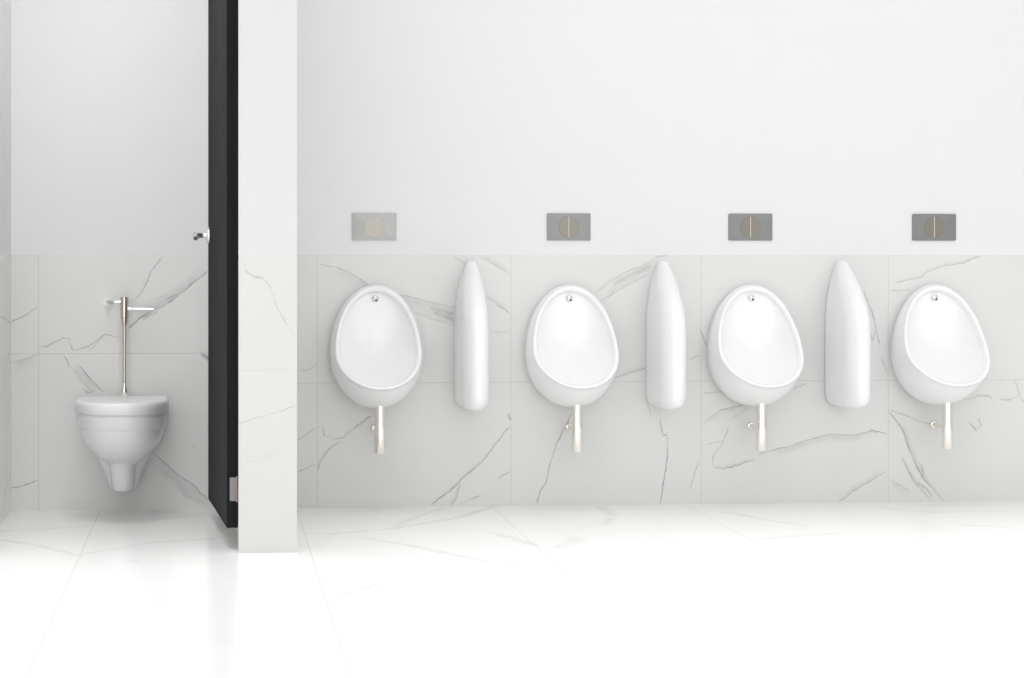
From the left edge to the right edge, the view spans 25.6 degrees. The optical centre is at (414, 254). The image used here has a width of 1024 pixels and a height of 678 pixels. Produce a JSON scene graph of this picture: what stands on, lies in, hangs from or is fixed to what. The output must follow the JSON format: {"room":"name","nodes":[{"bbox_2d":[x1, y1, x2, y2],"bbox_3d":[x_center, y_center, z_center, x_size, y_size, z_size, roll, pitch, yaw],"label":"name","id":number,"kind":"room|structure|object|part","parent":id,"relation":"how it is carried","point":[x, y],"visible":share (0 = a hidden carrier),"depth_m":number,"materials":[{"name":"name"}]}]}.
{"room":"public restroom","nodes":[
{"label":"public restroom","id":0,"kind":"room"},
{"bbox_2d":[0,0,10,523],"bbox_3d":[-1.643,-0.353,8.249,0.200,2.750,1.346,0,0,-5],"label":"wall","id":1,"kind":"structure","parent":0,"point":[5,5],"depth_m":8.65,"materials":[{"name":"white paint"}]},
{"bbox_2d":[11,0,214,510],"bbox_3d":[-1.162,-0.353,8.968,0.885,2.750,0.001,0,0,-5],"label":"wall","id":2,"kind":"structure","parent":0,"point":[109,98],"depth_m":8.96,"materials":[{"name":"white paint"}]},
{"bbox_2d":[75,396,168,491],"bbox_3d":[-1.134,0.744,8.711,0.361,0.372,0.517,0,0,-5],"label":"toilet","id":3,"kind":"object","parent":2,"relation":"attached to","point":[122,432],"visible":1,"depth_m":8.54,"materials":[{"name":"ceramic"}]},
{"bbox_3d":[-1.132,0.582,8.689,0.361,0.048,0.472,0,0,-5],"label":"lid","id":4,"kind":"part","parent":3,"relation":"part of","materials":[{"name":"plastic"}]},
{"bbox_3d":[-1.133,0.611,8.693,0.348,0.008,0.463,0,0,-5],"label":"seat","id":5,"kind":"part","parent":3,"relation":"part of","materials":[{"name":"plastic"}]},
{"bbox_2d":[103,297,153,395],"bbox_3d":[-1.143,0.365,8.916,0.214,0.397,0.067,0,0,14],"label":"valve","id":6,"kind":"object","parent":2,"relation":"attached to","point":[108,302],"visible":0.97,"depth_m":8.90,"materials":[{"name":"silver metal"}]},
{"bbox_3d":[-1.086,0.213,8.913,0.105,0.019,0.019,0,0,-5],"label":"lever","id":7,"kind":"part","parent":6,"relation":"part of","materials":[{"name":"silver metal"}]},
{"bbox_2d":[236,0,296,552],"bbox_3d":[-0.562,-0.353,8.346,0.199,2.750,1.346,0,0,-5],"label":"wall partition","id":8,"kind":"structure","parent":0,"point":[267,29],"depth_m":7.68,"materials":[{"name":"white paint"}]},
{"bbox_2d":[192,0,237,527],"bbox_3d":[-0.739,-0.118,8.225,0.107,2.120,0.959,0,0,-9],"label":"door","id":9,"kind":"structure","parent":8,"relation":"in","point":[221,235],"depth_m":7.96,"materials":[{"name":"black wood"}]},
{"bbox_3d":[-0.839,-0.070,8.598,0.033,0.029,0.133,0,0,1],"label":"lever","id":10,"kind":"part","parent":9,"relation":"part of","materials":[{"name":"silver metal"}]},
{"bbox_3d":[-0.798,-0.075,8.655,0.012,0.064,0.064,0,0,-9],"label":"door handle","id":11,"kind":"part","parent":9,"relation":"part of","materials":[{"name":"silver metal"}]},
{"bbox_3d":[-0.706,-0.118,8.235,0.038,2.120,0.950,0,0,-9],"label":"door panel","id":12,"kind":"part","parent":9,"relation":"part of","materials":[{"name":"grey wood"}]},
{"bbox_2d":[0,501,1023,677],"bbox_3d":[0.802,1.016,5.831,7.237,0.001,6.600,0,0,-5],"label":"floor","id":13,"kind":"structure","parent":0,"point":[862,589],"depth_m":6.77,"materials":[{"name":"tile"}]},
{"bbox_2d":[297,0,1023,507],"bbox_3d":[1.694,-0.353,9.225,4.851,2.750,0.001,0,0,-5],"label":"wall","id":14,"kind":"structure","parent":0,"point":[470,122],"depth_m":9.16,"materials":[{"name":"white paint"}]},
{"bbox_2d":[352,213,396,239],"bbox_3d":[-0.164,-0.114,9.053,0.179,0.110,0.009,0,0,-5],"label":"flush plate","id":15,"kind":"object","parent":14,"relation":"attached to","point":[365,226],"visible":1,"depth_m":9.05,"materials":[{"name":"metal"}]},
{"bbox_2d":[330,285,422,453],"bbox_3d":[-0.145,0.452,8.887,0.372,0.666,0.344,0,0,-5],"label":"urinal","id":16,"kind":"object","parent":14,"relation":"attached to","point":[376,346],"visible":1,"depth_m":8.95,"materials":[{"name":"white ceramic"}]},
{"bbox_2d":[454,260,488,410],"bbox_3d":[0.231,0.317,8.908,0.115,0.592,0.368,0,0,-5],"label":"divider","id":17,"kind":"object","parent":14,"relation":"attached to","point":[471,328],"visible":1,"depth_m":8.79,"materials":[{"name":"white ceramic"}]},
{"bbox_2d":[547,213,590,239],"bbox_3d":[0.623,-0.114,9.124,0.178,0.110,0.009,0,0,-5],"label":"flush plate","id":18,"kind":"object","parent":14,"relation":"attached to","point":[560,226],"visible":1,"depth_m":9.12,"materials":[{"name":"metal"}]},
{"bbox_2d":[525,284,618,451],"bbox_3d":[0.640,0.452,8.957,0.372,0.666,0.344,0,0,-5],"label":"urinal","id":19,"kind":"object","parent":14,"relation":"attached to","point":[572,353],"visible":1,"depth_m":9.02,"materials":[{"name":"white ceramic"}]},
{"bbox_2d":[645,260,685,409],"bbox_3d":[1.012,0.317,8.979,0.115,0.592,0.368,0,0,-5],"label":"divider","id":20,"kind":"object","parent":14,"relation":"attached to","point":[665,345],"visible":1,"depth_m":8.88,"materials":[{"name":"white ceramic"}]},
{"bbox_2d":[728,214,771,240],"bbox_3d":[1.370,-0.114,9.191,0.182,0.110,0.009,0,0,-5],"label":"flush plate","id":21,"kind":"object","parent":14,"relation":"attached to","point":[741,227],"visible":1,"depth_m":9.19,"materials":[{"name":"metal"}]},
{"bbox_2d":[707,284,803,450],"bbox_3d":[1.386,0.452,9.024,0.372,0.666,0.344,0,0,-5],"label":"urinal","id":22,"kind":"object","parent":14,"relation":"attached to","point":[755,357],"visible":1,"depth_m":9.09,"materials":[{"name":"white ceramic"}]},
{"bbox_2d":[824,260,870,407],"bbox_3d":[1.751,0.317,9.045,0.115,0.592,0.368,0,0,-5],"label":"divider","id":23,"kind":"object","parent":14,"relation":"attached to","point":[847,333],"visible":1,"depth_m":8.98,"materials":[{"name":"white ceramic"}]},
{"bbox_2d":[912,214,955,240],"bbox_3d":[2.137,-0.114,9.260,0.184,0.110,0.009,0,0,-5],"label":"flush plate","id":24,"kind":"object","parent":14,"relation":"attached to","point":[925,227],"visible":1,"depth_m":9.26,"materials":[{"name":"metal"}]},
{"bbox_2d":[890,284,989,448],"bbox_3d":[2.148,0.452,9.093,0.372,0.666,0.344,0,0,-5],"label":"urinal","id":25,"kind":"object","parent":14,"relation":"attached to","point":[939,352],"visible":1,"depth_m":9.16,"materials":[{"name":"white ceramic"}]}
]}

